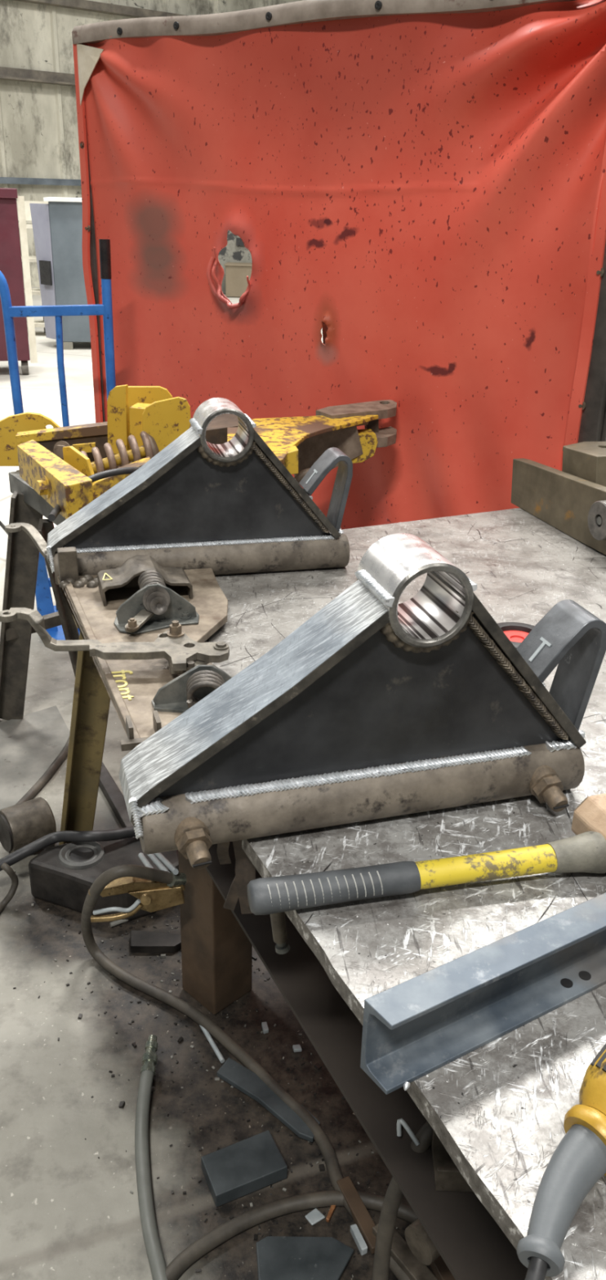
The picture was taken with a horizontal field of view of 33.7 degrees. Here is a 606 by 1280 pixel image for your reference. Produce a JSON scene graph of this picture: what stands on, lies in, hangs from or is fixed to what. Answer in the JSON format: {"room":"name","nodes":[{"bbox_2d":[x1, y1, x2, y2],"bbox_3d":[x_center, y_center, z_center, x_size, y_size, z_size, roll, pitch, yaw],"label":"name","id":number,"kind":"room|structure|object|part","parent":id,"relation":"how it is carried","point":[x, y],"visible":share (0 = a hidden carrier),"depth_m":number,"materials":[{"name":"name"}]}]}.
{"room":"metal workshop","nodes":[
{"label":"metal workshop","id":0,"kind":"room"},
{"bbox_2d":[0,0,302,287],"bbox_3d":[-0.223,-11.289,19.433,25.270,8.000,0.090,-17,30,-36],"label":"wall","id":1,"kind":"structure","parent":0,"point":[39,130],"depth_m":16.78,"materials":[{"name":"beige concrete"}]},
{"bbox_2d":[0,66,75,86],"bbox_3d":[0.149,-10.663,19.821,24.000,0.180,0.230,-17,30,-36],"label":"trim","id":2,"kind":"structure","parent":1,"relation":"attached to","point":[6,73],"depth_m":16.44,"materials":[{"name":"metal"}]},
{"bbox_2d":[0,177,81,186],"bbox_3d":[0.083,-9.238,20.494,24.000,0.100,0.100,-17,30,-36],"label":"trim","id":3,"kind":"structure","parent":1,"relation":"attached to","point":[17,180],"depth_m":16.98,"materials":[{"name":"grey metal"}]},
{"bbox_2d":[13,0,186,17],"bbox_3d":[0.166,-11.671,19.385,24.000,0.120,0.200,-17,30,-36],"label":"trim","id":4,"kind":"structure","parent":1,"relation":"attached to","point":[83,5],"depth_m":16.66,"materials":[{"name":"metal"}]},
{"bbox_2d":[0,286,435,1279],"bbox_3d":[0.046,-1.746,7.979,44.000,0.100,40.000,2,24,0],"label":"floor","id":5,"kind":"structure","parent":0,"point":[67,1212],"depth_m":1.95,"materials":[{"name":"concrete"}]},
{"bbox_2d":[0,520,8,534],"bbox_3d":[-1.307,-0.484,4.505,0.121,0.355,0.379,2,24,0],"label":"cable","id":6,"kind":"object","parent":5,"relation":"on","point":[2,526],"visible":0.15,"depth_m":4.42,"materials":[{"name":"grey rubber"}]},
{"bbox_2d":[0,862,18,913],"bbox_3d":[-0.733,0.615,2.368,0.032,0.119,0.166,10,25,18],"label":"cable","id":7,"kind":"object","parent":5,"relation":"on","point":[7,868],"visible":1,"depth_m":2.42,"materials":[{"name":"grey rubber"}]},
{"bbox_2d":[0,187,37,374],"bbox_3d":[-3.086,-3.244,9.079,1.175,1.593,0.660,-6,25,-15],"label":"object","id":8,"kind":"object","parent":5,"relation":"on","point":[11,261],"visible":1,"depth_m":8.90,"materials":[{"name":"red paint"}]},
{"bbox_3d":[-3.094,-3.933,8.764,1.120,0.080,0.660,-6,25,-15],"label":"lid","id":9,"kind":"part","parent":8,"relation":"part of","materials":[{"name":"red paint"}]},
{"bbox_2d":[0,796,56,853],"bbox_3d":[-0.717,0.482,2.613,0.146,0.122,0.128,-14,28,-31],"label":"pipe stub","id":10,"kind":"object","parent":5,"relation":"on","point":[22,824],"visible":0.85,"depth_m":2.56,"materials":[{"name":"metal"}]},
{"bbox_2d":[16,200,48,333],"bbox_3d":[-3.090,-4.345,11.712,0.500,1.460,0.400,2,24,0],"label":"shelf rack","id":11,"kind":"object","parent":5,"relation":"on","point":[35,291],"visible":0.15,"depth_m":11.48,"materials":[{"name":"beige metal"}]},
{"bbox_3d":[-3.079,-4.774,11.521,0.500,0.040,0.400,2,24,0],"label":"shelf","id":12,"kind":"part","parent":11,"relation":"part of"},
{"bbox_3d":[-3.087,-4.445,11.668,0.500,0.040,0.400,2,24,0],"label":"shelf","id":13,"kind":"part","parent":11,"relation":"part of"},
{"bbox_3d":[-3.096,-4.116,11.814,0.500,0.040,0.400,2,24,0],"label":"shelf","id":14,"kind":"part","parent":11,"relation":"part of","materials":[{"name":"beige metal"}]},
{"bbox_3d":[-3.105,-3.788,11.960,0.500,0.040,0.400,2,24,0],"label":"shelf","id":15,"kind":"part","parent":11,"relation":"part of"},
{"bbox_2d":[0,705,70,809],"bbox_3d":[-0.861,0.385,3.010,0.356,0.005,0.744,-6,25,-17],"label":"sheet","id":16,"kind":"object","parent":5,"relation":"on","point":[28,745],"visible":0.86,"depth_m":3.11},
{"bbox_2d":[0,470,79,719],"bbox_3d":[-0.464,-0.068,3.035,0.868,0.866,0.950,-12,27,-27],"label":"stand","id":17,"kind":"object","parent":5,"relation":"on","point":[27,506],"visible":0.24,"depth_m":3.00,"materials":[{"name":"grey metal"}]},
{"bbox_3d":[-0.875,-0.071,3.042,0.305,0.829,0.087,22,31,38],"label":"leg","id":18,"kind":"part","parent":17,"relation":"part of","materials":[{"name":"black metal"}]},
{"bbox_3d":[-0.735,-0.073,3.118,0.038,0.795,0.589,-1,24,-6],"label":"leg","id":19,"kind":"part","parent":17,"relation":"part of","materials":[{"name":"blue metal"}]},
{"bbox_2d":[0,384,396,519],"bbox_3d":[-0.277,-0.488,2.649,1.277,0.325,0.930,-2,24,-9],"label":"yellow machine part","id":20,"kind":"object","parent":17,"relation":"on","point":[57,462],"visible":0.8,"depth_m":2.73,"materials":[{"name":"paint"}]},
{"bbox_3d":[-0.850,-0.602,3.001,0.260,0.161,0.020,-2,24,-7],"label":"plate","id":21,"kind":"part","parent":20,"relation":"part of","materials":[{"name":"yellow paint"}]},
{"bbox_3d":[-0.694,-0.605,2.906,0.271,0.053,0.050,-2,24,-7],"label":"rail","id":22,"kind":"part","parent":20,"relation":"part of","materials":[{"name":"metal"}]},
{"bbox_3d":[-0.569,-0.449,2.538,0.104,0.079,0.012,17,29,32],"label":"spring plate","id":23,"kind":"part","parent":20,"relation":"part of","materials":[{"name":"yellow paint"}]},
{"bbox_2d":[48,466,140,521],"bbox_3d":[-0.515,-0.365,2.421,0.101,0.082,0.382,14,27,26],"label":"hose","id":24,"kind":"object","parent":20,"relation":"attached to","point":[56,510],"visible":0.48,"depth_m":2.42,"materials":[{"name":"black rubber"}]},
{"bbox_3d":[-0.504,-0.599,2.718,0.063,0.190,0.016,6,24,11],"label":"upright plate","id":25,"kind":"part","parent":20,"relation":"part of","materials":[{"name":"yellow paint"}]},
{"bbox_3d":[-0.488,-0.472,2.625,0.179,0.072,0.030,-9,26,-22],"label":"spring rod","id":26,"kind":"part","parent":20,"relation":"part of","materials":[{"name":"yellow paint"}]},
{"bbox_3d":[-0.430,-0.623,2.807,0.140,0.176,0.014,-1,24,-5],"label":"upright plate","id":27,"kind":"part","parent":20,"relation":"part of","materials":[{"name":"yellow paint"}]},
{"bbox_3d":[-0.402,-0.508,2.650,0.036,0.082,0.084,-8,26,-20],"label":"spring seat","id":28,"kind":"part","parent":20,"relation":"part of","materials":[{"name":"brown metal"}]},
{"bbox_3d":[-0.361,-0.555,2.642,0.129,0.173,0.014,-2,24,-7],"label":"upright plate","id":29,"kind":"part","parent":20,"relation":"part of","materials":[{"name":"yellow paint"}]},
{"bbox_3d":[-0.034,-0.456,2.535,0.039,0.064,0.050,-3,24,-9],"label":"arm","id":30,"kind":"part","parent":20,"relation":"part of","materials":[{"name":"yellow paint"}]},
{"bbox_3d":[0.003,-0.502,2.592,0.432,0.012,0.818,2,24,0],"label":"arm plate","id":31,"kind":"part","parent":20,"relation":"part of","materials":[{"name":"yellow paint"}]},
{"bbox_3d":[0.181,-0.690,3.019,0.318,0.026,0.125,-16,29,-33],"label":"clevis plate","id":32,"kind":"part","parent":20,"relation":"part of","materials":[{"name":"brown metal"}]},
{"bbox_3d":[0.127,-0.654,2.983,0.186,0.012,0.113,-15,29,-33],"label":"packing plate","id":33,"kind":"part","parent":20,"relation":"part of","materials":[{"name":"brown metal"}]},
{"bbox_3d":[0.228,-0.610,3.012,0.184,0.030,0.112,-15,29,-32],"label":"clevis plate","id":34,"kind":"part","parent":20,"relation":"part of","materials":[{"name":"brown metal"}]},
{"bbox_2d":[15,737,69,804],"bbox_3d":[-0.774,0.355,3.042,0.092,0.043,0.941,5,24,7],"label":"cable","id":35,"kind":"object","parent":5,"relation":"on","point":[28,796],"visible":0.48,"depth_m":2.94,"materials":[{"name":"grey rubber"}]},
{"bbox_2d":[0,239,115,639],"bbox_3d":[-0.878,-0.650,3.729,0.427,1.587,0.407,2,24,0],"label":"cart","id":36,"kind":"object","parent":5,"relation":"on","point":[44,602],"visible":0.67,"depth_m":3.47,"materials":[{"name":"blue paint"}]},
{"bbox_3d":[-0.993,-0.237,3.829,0.074,0.448,0.008,2,24,0],"label":"plate","id":37,"kind":"part","parent":36,"relation":"part of","materials":[{"name":"blue paint"}]},
{"bbox_3d":[-0.896,-0.061,3.995,0.335,0.012,0.417,-3,24,-9],"label":"toe plate","id":38,"kind":"part","parent":36,"relation":"part of","materials":[{"name":"blue paint"}]},
{"bbox_2d":[29,196,90,349],"bbox_3d":[-2.280,-3.995,10.909,1.240,1.514,0.740,-2,24,-7],"label":"cabinet","id":39,"kind":"object","parent":5,"relation":"on","point":[57,224],"visible":0.41,"depth_m":10.55,"materials":[{"name":"metal"}]},
{"bbox_3d":[-2.763,-3.946,10.725,0.451,1.351,0.092,23,32,39],"label":"slanted panel","id":40,"kind":"part","parent":39,"relation":"part of","materials":[{"name":"white paint"}]},
{"bbox_2d":[0,826,135,871],"bbox_3d":[-0.616,0.547,2.463,0.828,0.167,0.104,-7,26,-19],"label":"cable","id":41,"kind":"object","parent":5,"relation":"on","point":[20,854],"visible":0.59,"depth_m":2.45,"materials":[{"name":"black rubber"}]},
{"bbox_2d":[58,615,110,844],"bbox_3d":[-0.236,0.213,2.435,0.747,0.847,0.390,-6,25,-15],"label":"table leg","id":42,"kind":"object","parent":5,"relation":"on","point":[91,700],"visible":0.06,"depth_m":2.38,"materials":[{"name":"green paint"}]},
{"bbox_2d":[28,837,178,920],"bbox_3d":[-0.478,0.581,2.452,0.378,0.122,0.199,2,24,0],"label":"housing","id":43,"kind":"object","parent":5,"relation":"on","point":[64,875],"visible":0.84,"depth_m":2.42,"materials":[{"name":"metal"}]},
{"bbox_2d":[98,761,135,837],"bbox_3d":[-0.523,0.464,2.825,0.042,0.030,0.454,-11,27,-25],"label":"bar","id":44,"kind":"object","parent":5,"relation":"on","point":[114,797],"visible":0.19,"depth_m":2.83,"materials":[{"name":"metal"}]},
{"bbox_2d":[109,919,128,927],"bbox_3d":[-0.438,0.672,2.380,0.042,0.012,0.012,-13,28,-30],"label":"rod","id":45,"kind":"object","parent":5,"relation":"on","point":[117,922],"visible":0.85,"depth_m":2.37,"materials":[{"name":"silver metal"}]},
{"bbox_2d":[134,1034,167,1279],"bbox_3d":[-0.259,0.937,1.742,0.060,0.054,0.610,-4,25,-12],"label":"air hose","id":46,"kind":"object","parent":5,"relation":"on","point":[157,1262],"visible":1,"depth_m":1.77,"materials":[{"name":"grey rubber"}]},
{"bbox_2d":[130,929,181,952],"bbox_3d":[-0.331,0.700,2.317,0.147,0.020,0.056,2,24,0],"label":"bar","id":47,"kind":"object","parent":5,"relation":"on","point":[141,941],"visible":0.76,"depth_m":2.30,"materials":[{"name":"metal"}]},
{"bbox_2d":[13,871,405,1279],"bbox_3d":[-0.096,0.913,1.873,0.733,0.008,2.004,-10,27,-25],"label":"debris","id":48,"kind":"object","parent":5,"relation":"on","point":[317,1066],"depth_m":1.97,"materials":[{"name":"metal"}]},
{"bbox_2d":[199,1025,224,1062],"bbox_3d":[-0.189,0.823,2.050,0.010,0.010,0.117,-11,27,-26],"label":"rod","id":49,"kind":"object","parent":5,"relation":"on","point":[205,1031],"visible":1,"depth_m":2.04,"materials":[{"name":"silver metal"}]},
{"bbox_2d":[217,230,252,293],"bbox_3d":[-0.958,-6.813,17.145,1.000,1.650,0.640,2,24,0],"label":"machine","id":50,"kind":"object","parent":5,"relation":"on","point":[235,251],"visible":0.02,"depth_m":17.05,"materials":[{"name":"grey paint"}]},
{"bbox_3d":[-0.980,-6.755,16.953,0.300,0.120,0.050,2,24,0],"label":"control panel","id":51,"kind":"part","parent":50,"relation":"part of","materials":[{"name":"grey metal"}]},
{"bbox_2d":[223,262,252,297],"bbox_3d":[-0.978,-6.080,16.870,0.660,0.515,0.540,2,24,0],"label":"storage box","id":52,"kind":"object","parent":5,"relation":"on","point":[236,273],"visible":0.54,"depth_m":16.64,"materials":[{"name":"beige cardboard"}]},
{"bbox_2d":[200,1129,287,1207],"bbox_3d":[-0.106,0.938,1.776,0.136,0.030,0.084,-10,26,-24],"label":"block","id":53,"kind":"object","parent":5,"relation":"on","point":[246,1166],"visible":1,"depth_m":1.76,"materials":[{"name":"grey metal"}]},
{"bbox_2d":[80,864,409,1279],"bbox_3d":[-0.131,0.681,1.853,1.033,0.442,0.178,22,31,38],"label":"cable","id":54,"kind":"object","parent":5,"relation":"on","point":[321,1139],"visible":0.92,"depth_m":1.96,"materials":[{"name":"grey rubber"}]},
{"bbox_2d":[261,1022,268,1034],"bbox_3d":[-0.079,0.811,2.091,0.012,0.010,0.025,-4,25,-12],"label":"chip","id":55,"kind":"object","parent":5,"relation":"on","point":[264,1027],"visible":1,"depth_m":2.08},
{"bbox_2d":[217,1057,319,1142],"bbox_3d":[-0.065,0.880,1.920,0.247,0.012,0.052,20,30,36],"label":"wedge","id":56,"kind":"object","parent":5,"relation":"on","point":[233,1073],"visible":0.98,"depth_m":1.92,"materials":[{"name":"grey metal"}]},
{"bbox_2d":[165,1190,417,1279],"bbox_3d":[0.005,0.994,1.671,0.522,0.024,0.144,-3,24,-9],"label":"hose","id":57,"kind":"object","parent":5,"relation":"on","point":[246,1220],"visible":0.75,"depth_m":1.70,"materials":[{"name":"grey rubber"}]},
{"bbox_2d":[292,1044,302,1052],"bbox_3d":[-0.012,0.835,2.043,0.018,0.008,0.014,-2,24,-8],"label":"chip","id":58,"kind":"object","parent":5,"relation":"on","point":[296,1048],"visible":1,"depth_m":2.04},
{"bbox_2d":[256,1235,353,1279],"bbox_3d":[0.003,1.026,1.592,0.161,0.008,0.154,2,24,0],"label":"metal plate","id":59,"kind":"object","parent":5,"relation":"on","point":[278,1258],"visible":1,"depth_m":1.63,"materials":[{"name":"grey metal"}]},
{"bbox_2d":[304,1208,324,1225],"bbox_3d":[0.020,0.986,1.707,0.028,0.004,0.023,-17,30,-35],"label":"chip","id":60,"kind":"object","parent":5,"relation":"on","point":[315,1215],"visible":1,"depth_m":1.71,"materials":[{"name":"silver metal"}]},
{"bbox_2d":[55,0,605,610],"bbox_3d":[0.027,-0.891,3.329,2.127,2.120,0.600,19,29,33],"label":"screen","id":61,"kind":"object","parent":5,"relation":"on","point":[420,184],"visible":0.66,"depth_m":3.02,"materials":[{"name":"red fabric"}]},
{"bbox_3d":[-0.794,-1.153,3.905,0.035,2.090,0.035,19,29,33],"label":"post","id":62,"kind":"part","parent":61,"relation":"part of","materials":[{"name":"red metal"}]},
{"bbox_3d":[0.825,-0.631,2.793,0.068,2.120,0.080,19,29,33],"label":"post","id":63,"kind":"part","parent":61,"relation":"part of","materials":[{"name":"red metal"}]},
{"bbox_2d":[325,1204,335,1222],"bbox_3d":[0.047,0.982,1.712,0.008,0.008,0.032,12,26,22],"label":"metal rod","id":64,"kind":"object","parent":5,"relation":"on","point":[332,1207],"visible":1,"depth_m":1.71,"materials":[{"name":"orange metal"}]},
{"bbox_2d":[336,1176,376,1253],"bbox_3d":[0.097,0.976,1.699,0.025,0.015,0.135,-9,26,-23],"label":"bar","id":65,"kind":"object","parent":5,"relation":"on","point":[362,1218],"visible":0.76,"depth_m":1.70,"materials":[{"name":"brown metal"}]},
{"bbox_2d":[350,1223,367,1255],"bbox_3d":[0.093,0.999,1.665,0.012,0.015,0.048,-8,26,-21],"label":"strip","id":66,"kind":"object","parent":5,"relation":"on","point":[357,1237],"visible":1,"depth_m":1.66,"materials":[{"name":"silver metal"}]},
{"bbox_2d":[177,507,605,1279],"bbox_3d":[0.474,0.565,1.588,1.202,0.900,2.110,-10,26,-23],"label":"workbench","id":67,"kind":"object","parent":5,"relation":"on","point":[498,1109],"visible":0.38,"depth_m":1.19,"materials":[{"name":"silver metal"}]},
{"bbox_2d":[0,522,231,751],"bbox_3d":[-0.301,-0.054,1.679,0.399,0.119,0.907,-6,25,-15],"label":"latch plate","id":68,"kind":"object","parent":67,"relation":"on","point":[144,625],"visible":0.91,"depth_m":1.64,"materials":[{"name":"metal"}]},
{"bbox_3d":[-0.382,-0.014,1.515,0.126,0.062,0.034,1,24,-1],"label":"lever handle","id":69,"kind":"part","parent":68,"relation":"part of","materials":[{"name":"metal"}]},
{"bbox_3d":[-0.264,-0.043,1.680,0.023,0.023,0.111,11,26,21],"label":"link arm","id":70,"kind":"part","parent":68,"relation":"part of","materials":[{"name":"metal"}]},
{"bbox_3d":[-0.239,-0.006,1.670,0.296,0.014,0.819,-6,25,-15],"label":"plate","id":71,"kind":"part","parent":68,"relation":"part of","materials":[{"name":"metal"}]},
{"bbox_2d":[142,586,169,614],"bbox_3d":[-0.245,-0.066,1.677,0.046,0.045,0.028,-6,25,-15],"label":"cup","id":72,"kind":"object","parent":68,"relation":"on","point":[156,599],"depth_m":1.67,"materials":[{"name":"grey metal"}]},
{"bbox_3d":[-0.218,0.017,1.518,0.206,0.012,0.128,-6,25,-15],"label":"lever plate","id":73,"kind":"part","parent":68,"relation":"part of","materials":[{"name":"metal"}]},
{"bbox_3d":[-0.148,0.029,1.522,0.020,0.006,0.092,15,28,28],"label":"link arm","id":74,"kind":"part","parent":68,"relation":"part of","materials":[{"name":"metal"}]},
{"bbox_2d":[88,872,186,922],"bbox_3d":[-0.323,0.508,1.965,0.190,0.096,0.072,-2,24,-7],"label":"clamp","id":75,"kind":"object","parent":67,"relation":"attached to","point":[152,895],"visible":0.96,"depth_m":1.96,"materials":[{"name":"gold metal"}]},
{"bbox_3d":[-0.291,0.512,1.985,0.110,0.058,0.018,-2,24,-7],"label":"jaw plate","id":76,"kind":"part","parent":75,"relation":"part of","materials":[{"name":"gold metal"}]},
{"bbox_2d":[137,852,178,875],"bbox_3d":[-0.301,0.457,2.038,0.048,0.084,0.180,-9,26,-21],"label":"wire bundle","id":77,"kind":"object","parent":75,"relation":"attached to","point":[157,858],"visible":0.65,"depth_m":2.03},
{"bbox_2d":[46,397,352,584],"bbox_3d":[-0.199,-0.295,1.960,0.606,0.334,0.124,-4,25,-13],"label":"pivot bracket","id":78,"kind":"object","parent":67,"relation":"on","point":[233,506],"visible":0.97,"depth_m":1.95,"materials":[{"name":"metal"}]},
{"bbox_3d":[-0.203,-0.285,1.937,0.540,0.197,0.012,-4,25,-13],"label":"web plate","id":79,"kind":"part","parent":78,"relation":"part of","materials":[{"name":"black metal"}]},
{"bbox_3d":[-0.178,0.368,2.018,0.110,0.878,0.110,23,32,40],"label":"leg","id":80,"kind":"part","parent":67,"relation":"part of","materials":[{"name":"brown metal"}]},
{"bbox_2d":[217,840,255,914],"bbox_3d":[-0.081,0.294,1.243,0.051,0.140,0.033,2,24,0],"label":"straps","id":81,"kind":"object","parent":67,"relation":"hanging from","point":[245,870],"visible":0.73,"depth_m":1.24,"materials":[{"name":"brown leather"}]},
{"bbox_2d":[270,911,289,954],"bbox_3d":[-0.028,0.328,1.164,0.028,0.086,0.018,2,24,0],"label":"screw","id":82,"kind":"object","parent":67,"relation":"hanging from","point":[279,934],"visible":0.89,"depth_m":1.16,"materials":[{"name":"metal"}]},
{"bbox_3d":[-0.030,0.321,1.161,0.025,0.070,0.017,2,24,0],"label":"screw rod","id":83,"kind":"part","parent":82,"relation":"part of","materials":[{"name":"metal"}]},
{"bbox_2d":[119,533,605,869],"bbox_3d":[0.091,0.061,1.179,0.606,0.334,0.164,-6,25,-16],"label":"pivot bracket","id":84,"kind":"object","parent":67,"relation":"on","point":[375,706],"visible":1,"depth_m":1.18,"materials":[{"name":"metal"}]},
{"bbox_3d":[0.083,0.062,1.174,0.540,0.197,0.012,-6,25,-16],"label":"web plate","id":85,"kind":"part","parent":84,"relation":"part of","materials":[{"name":"black metal"}]},
{"bbox_2d":[204,841,527,1279],"bbox_3d":[0.496,0.532,1.548,0.983,0.008,1.650,-10,26,-23],"label":"shelf","id":86,"kind":"object","parent":67,"relation":"attached to","point":[469,1242],"depth_m":1.32,"materials":[{"name":"metal"}]},
{"bbox_2d":[372,1120,432,1279],"bbox_3d":[0.149,0.763,1.337,0.109,0.330,0.043,-6,25,-16],"label":"cable","id":87,"kind":"object","parent":67,"relation":"hanging from","point":[393,1195],"visible":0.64,"depth_m":1.33,"materials":[{"name":"grey rubber"}]},
{"bbox_2d":[396,1117,419,1146],"bbox_3d":[0.132,0.623,1.264,0.034,0.025,0.013,17,28,31],"label":"wire","id":88,"kind":"object","parent":67,"relation":"on","point":[401,1121],"visible":1,"depth_m":1.26,"materials":[{"name":"silver metal"}]},
{"bbox_2d":[404,1218,439,1265],"bbox_3d":[0.184,0.815,1.378,0.072,0.052,0.052,-17,30,-36],"label":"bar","id":89,"kind":"object","parent":67,"relation":"attached to","point":[418,1241],"visible":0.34,"depth_m":1.35,"materials":[{"name":"metal"}]},
{"bbox_2d":[247,793,605,915],"bbox_3d":[0.179,0.257,1.071,0.462,0.066,0.146,-6,25,-17],"label":"hammer","id":90,"kind":"object","parent":67,"relation":"on","point":[584,851],"visible":1,"depth_m":1.09,"materials":[{"name":"grey rubber"}]},
{"bbox_3d":[0.203,0.251,1.110,0.178,0.030,0.034,-4,25,-12],"label":"handle","id":91,"kind":"part","parent":90,"relation":"part of","materials":[{"name":"yellow plastic"}]},
{"bbox_2d":[431,1129,472,1191],"bbox_3d":[0.312,0.645,1.230,0.301,0.035,0.064,2,24,0],"label":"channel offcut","id":92,"kind":"object","parent":67,"relation":"on","point":[447,1177],"visible":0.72,"depth_m":1.21,"materials":[{"name":"metal"}]},
{"bbox_2d":[360,892,605,1094],"bbox_3d":[0.327,0.288,0.999,0.623,0.080,0.040,-13,28,-29],"label":"channel","id":93,"kind":"object","parent":67,"relation":"on","point":[412,1028],"visible":1,"depth_m":0.91,"materials":[{"name":"grey metal"}]},
{"bbox_2d":[497,622,533,648],"bbox_3d":[0.369,-0.002,1.721,0.112,0.018,0.112,2,24,0],"label":"disc","id":94,"kind":"object","parent":67,"relation":"on","point":[516,632],"visible":0.41,"depth_m":1.75,"materials":[{"name":"red"}]},
{"bbox_2d":[511,441,605,555],"bbox_3d":[0.625,-0.326,2.259,0.320,0.185,0.506,7,25,12],"label":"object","id":95,"kind":"object","parent":67,"relation":"on","point":[571,500],"visible":1,"depth_m":2.29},
{"bbox_2d":[515,1043,605,1279],"bbox_3d":[0.237,0.372,0.767,0.363,0.108,0.082,-20,32,-39],"label":"grinder","id":96,"kind":"object","parent":67,"relation":"on","point":[578,1162],"visible":1,"depth_m":0.73,"materials":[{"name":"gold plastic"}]},
{"bbox_3d":[0.148,0.454,0.678,0.017,0.027,0.078,17,28,31],"label":"power cord","id":97,"kind":"part","parent":96,"relation":"part of","materials":[{"name":"black rubber"}]},
{"bbox_2d":[372,1222,437,1279],"bbox_3d":[0.167,1.003,1.618,0.030,0.020,0.138,-15,29,-33],"label":"bar","id":98,"kind":"object","parent":5,"relation":"on","point":[401,1253],"visible":0.52,"depth_m":1.61,"materials":[{"name":"metal"}]},
{"bbox_2d":[429,1255,454,1279],"bbox_3d":[0.228,1.001,1.576,0.030,0.020,0.091,-8,26,-21],"label":"bar","id":99,"kind":"object","parent":98,"relation":"on","point":[438,1266],"visible":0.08,"depth_m":1.57,"materials":[{"name":"brown metal"}]}
]}

